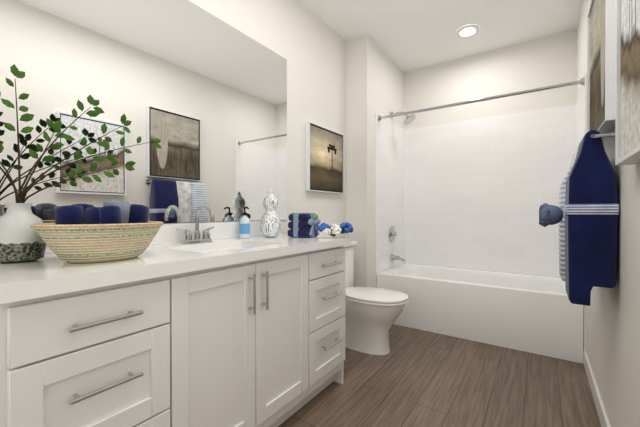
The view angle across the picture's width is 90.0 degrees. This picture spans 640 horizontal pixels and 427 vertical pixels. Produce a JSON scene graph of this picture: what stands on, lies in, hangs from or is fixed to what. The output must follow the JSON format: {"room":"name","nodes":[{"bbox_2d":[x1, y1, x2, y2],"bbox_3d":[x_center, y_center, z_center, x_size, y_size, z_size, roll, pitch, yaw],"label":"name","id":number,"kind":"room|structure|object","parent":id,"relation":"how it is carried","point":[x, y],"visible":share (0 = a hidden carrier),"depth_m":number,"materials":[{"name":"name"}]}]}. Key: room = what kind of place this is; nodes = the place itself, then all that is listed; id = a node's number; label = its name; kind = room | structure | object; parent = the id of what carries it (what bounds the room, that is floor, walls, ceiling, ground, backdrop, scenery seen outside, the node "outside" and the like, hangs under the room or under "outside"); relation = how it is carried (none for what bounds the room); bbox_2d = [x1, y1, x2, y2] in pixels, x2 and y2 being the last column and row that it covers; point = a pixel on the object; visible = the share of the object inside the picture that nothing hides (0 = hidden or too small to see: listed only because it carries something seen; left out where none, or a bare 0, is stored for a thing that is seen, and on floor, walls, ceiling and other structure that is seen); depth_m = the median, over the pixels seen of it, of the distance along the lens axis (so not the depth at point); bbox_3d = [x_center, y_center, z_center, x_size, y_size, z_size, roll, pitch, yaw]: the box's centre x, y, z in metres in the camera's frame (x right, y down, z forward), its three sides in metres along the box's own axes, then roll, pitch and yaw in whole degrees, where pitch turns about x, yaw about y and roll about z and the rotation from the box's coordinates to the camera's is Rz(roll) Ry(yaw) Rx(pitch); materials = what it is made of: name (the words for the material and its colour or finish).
{"room":"bathroom","nodes":[
{"label":"bathroom","id":0,"kind":"room"},
{"bbox_2d":[164,0,345,236],"bbox_3d":[-0.823,-0.289,1.550,0.100,2.630,3.622,0,0,35],"label":"wall","id":1,"kind":"structure","parent":0,"point":[305,42],"depth_m":2.45,"materials":[{"name":"white paint"}]},
{"bbox_2d":[0,0,286,222],"bbox_3d":[-0.867,-0.526,1.389,0.005,1.148,2.210,0,0,35],"label":"wall mirror","id":2,"kind":"object","parent":1,"relation":"attached to","point":[199,93],"visible":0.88,"depth_m":1.49,"materials":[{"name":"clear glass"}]},
{"bbox_2d":[45,221,262,251],"bbox_3d":[-0.709,0.099,1.609,0.019,0.096,1.513,0,0,35],"label":"backsplash","id":3,"kind":"structure","parent":1,"relation":"attached to","point":[166,234],"depth_m":1.79,"materials":[{"name":"white stone"}]},
{"bbox_2d":[306,122,343,193],"bbox_3d":[0.054,-0.445,2.698,0.038,0.530,0.530,0,0,35],"label":"framed picture","id":4,"kind":"object","parent":1,"relation":"attached to","point":[324,159],"visible":1,"depth_m":2.66,"materials":[{"name":"white"}]},
{"bbox_2d":[346,35,403,286],"bbox_3d":[0.565,-0.298,3.374,0.318,2.630,0.957,0,0,35],"label":"wall","id":5,"kind":"structure","parent":0,"point":[374,78],"depth_m":2.96,"materials":[{"name":"white paint"}]},
{"bbox_2d":[375,113,404,286],"bbox_3d":[0.746,0.032,3.350,0.010,1.970,0.774,0,0,35],"label":"tile","id":6,"kind":"structure","parent":5,"relation":"attached to","point":[389,174],"depth_m":3.28,"materials":[{"name":"white tile"}]},
{"bbox_2d":[378,77,584,120],"bbox_3d":[1.196,-0.914,2.644,1.526,0.060,0.060,0,0,35],"label":"rail","id":7,"kind":"object","parent":6,"relation":"attached to","point":[580,82],"visible":1,"depth_m":2.53,"materials":[{"name":"silver metal"}]},
{"bbox_2d":[278,324,600,426],"bbox_3d":[0.216,1.057,1.422,1.965,0.060,4.779,0,0,35],"label":"floor","id":8,"kind":"structure","parent":0,"point":[417,378],"depth_m":1.85,"materials":[{"name":"brown wood"}]},
{"bbox_2d":[0,244,349,426],"bbox_3d":[-0.477,0.607,1.449,0.583,0.840,1.500,0,0,35],"label":"bathroom vanity","id":9,"kind":"object","parent":8,"relation":"on","point":[212,324],"depth_m":1.04,"materials":[{"name":"painted wood"},{"name":"brushed nickel"}]},
{"bbox_2d":[0,232,350,295],"bbox_3d":[-0.481,0.167,1.453,0.573,0.040,1.513,0,0,35],"label":"countertop","id":10,"kind":"structure","parent":9,"relation":"on","point":[39,275],"depth_m":0.99,"materials":[{"name":"white stone"}]},
{"bbox_2d":[0,64,160,262],"bbox_3d":[-0.882,-0.157,1.064,0.147,0.609,0.681,0,0,35],"label":"vase","id":11,"kind":"object","parent":10,"relation":"on","point":[21,240],"visible":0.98,"depth_m":1.00,"materials":[{"name":"white ceramic"}]},
{"bbox_2d":[30,200,163,262],"bbox_3d":[-0.701,0.052,1.042,0.300,0.192,0.363,0,0,35],"label":"basket","id":12,"kind":"object","parent":10,"relation":"on","point":[112,230],"visible":1,"depth_m":0.95,"materials":[{"name":"beige wicker"}]},
{"bbox_2d":[176,204,215,243],"bbox_3d":[-0.576,0.051,1.580,0.161,0.192,0.217,0,0,35],"label":"faucet","id":13,"kind":"object","parent":10,"relation":"on","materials":[{"name":"silver metal"}]},
{"bbox_2d":[192,244,251,251],"bbox_3d":[-0.433,0.249,1.484,0.328,0.147,0.478,0,0,35],"label":"sink","id":14,"kind":"object","parent":10,"relation":"in","point":[229,245],"depth_m":1.62,"materials":[{"name":"white ceramic"}]},
{"bbox_2d":[239,206,249,237],"bbox_3d":[-0.439,0.051,1.881,0.072,0.186,0.061,0,0,35],"label":"soap bottle","id":15,"kind":"object","parent":10,"relation":"on","point":[244,227],"visible":1,"depth_m":1.86,"materials":[{"name":"white plastic"}]},
{"bbox_2d":[260,189,280,236],"bbox_3d":[-0.302,-0.002,1.956,0.128,0.290,0.128,0,0,35],"label":"vase","id":16,"kind":"object","parent":10,"relation":"on","point":[270,224],"visible":1,"depth_m":1.92,"materials":[{"name":"ceramic"}]},
{"bbox_2d":[287,213,320,237],"bbox_3d":[-0.095,0.070,1.966,0.177,0.147,0.156,0,0,35],"label":"bundle","id":17,"kind":"object","parent":10,"relation":"on","point":[303,225],"visible":1,"depth_m":1.91,"materials":[{"name":"blue fabric"}]},
{"bbox_2d":[317,222,352,236],"bbox_3d":[0.093,0.093,1.908,0.181,0.087,0.209,0,0,35],"label":"bunch","id":18,"kind":"object","parent":10,"relation":"on","point":[343,228],"visible":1,"depth_m":1.87,"materials":[{"name":"white plant"}]},
{"bbox_2d":[344,241,408,354],"bbox_3d":[0.317,0.628,2.474,0.728,0.787,0.448,0,0,35],"label":"toilet","id":19,"kind":"object","parent":8,"relation":"on","point":[372,314],"visible":0.56,"depth_m":2.33,"materials":[{"name":"white ceramic"}]},
{"bbox_2d":[377,112,583,363],"bbox_3d":[1.382,-0.021,2.918,1.524,2.080,0.760,0,0,35],"label":"bathtub","id":20,"kind":"object","parent":8,"relation":"on","point":[538,314],"visible":0.85,"depth_m":2.57,"materials":[{"name":"white ceramic"}]},
{"bbox_2d":[299,0,581,72],"bbox_3d":[0.216,-1.633,1.409,1.965,0.060,4.779,0,0,35],"label":"ceiling","id":21,"kind":"structure","parent":0,"point":[407,35],"depth_m":2.71,"materials":[{"name":"white paint"}]},
{"bbox_2d":[456,24,479,37],"bbox_3d":[1.301,-1.604,2.820,0.196,0.012,0.196,0,0,35],"label":"recessed light","id":22,"kind":"object","parent":21,"relation":"in","point":[470,30],"visible":1,"depth_m":2.81,"materials":[{"name":"white plastic"}]},
{"bbox_2d":[404,29,576,129],"bbox_3d":[1.543,-0.298,3.342,1.965,2.630,0.100,0,0,35],"label":"wall","id":23,"kind":"structure","parent":0,"point":[551,60],"depth_m":3.14,"materials":[{"name":"white paint"}]},
{"bbox_2d":[405,105,574,276],"bbox_3d":[1.601,0.033,3.237,1.547,1.970,0.010,0,0,35],"label":"tile","id":24,"kind":"structure","parent":23,"relation":"attached to","point":[479,193],"depth_m":3.18,"materials":[{"name":"white tile"}]},
{"bbox_2d":[576,0,639,426],"bbox_3d":[0.984,-0.285,0.887,0.100,2.630,4.579,0,0,35],"label":"wall","id":25,"kind":"structure","parent":0,"point":[613,334],"depth_m":1.25,"materials":[{"name":"white paint"}]},
{"bbox_2d":[539,130,618,305],"bbox_3d":[1.218,0.018,1.547,0.264,0.707,0.634,0,0,35],"label":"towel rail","id":26,"kind":"object","parent":25,"relation":"attached to","point":[584,214],"visible":0.96,"depth_m":1.29,"materials":[{"name":"blue fabric"}]},
{"bbox_2d":[575,73,586,350],"bbox_3d":[2.012,0.037,2.478,0.010,1.970,0.774,0,0,35],"label":"tile","id":27,"kind":"structure","parent":25,"relation":"attached to","point":[581,117],"depth_m":2.30,"materials":[{"name":"white tile"}]},
{"bbox_2d":[583,351,610,426],"bbox_3d":[0.718,0.984,0.605,0.013,0.095,3.803,0,0,35],"label":"baseboard","id":28,"kind":"structure","parent":25,"relation":"attached to","point":[601,412],"depth_m":1.70,"materials":[{"name":"white wood"}]},
{"bbox_2d":[587,0,615,140],"bbox_3d":[1.299,-0.713,1.476,0.048,0.700,0.590,0,0,35],"label":"framed picture","id":29,"kind":"object","parent":25,"relation":"attached to","point":[601,62],"visible":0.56,"depth_m":1.39,"materials":[{"name":"white wood"}]},
{"bbox_2d":[615,0,639,164],"bbox_3d":[0.865,-0.490,0.847,0.048,0.660,0.520,0,0,35],"label":"framed picture","id":30,"kind":"object","parent":25,"relation":"attached to","point":[627,130],"visible":1,"depth_m":0.97,"materials":[{"name":"white"}]}
]}

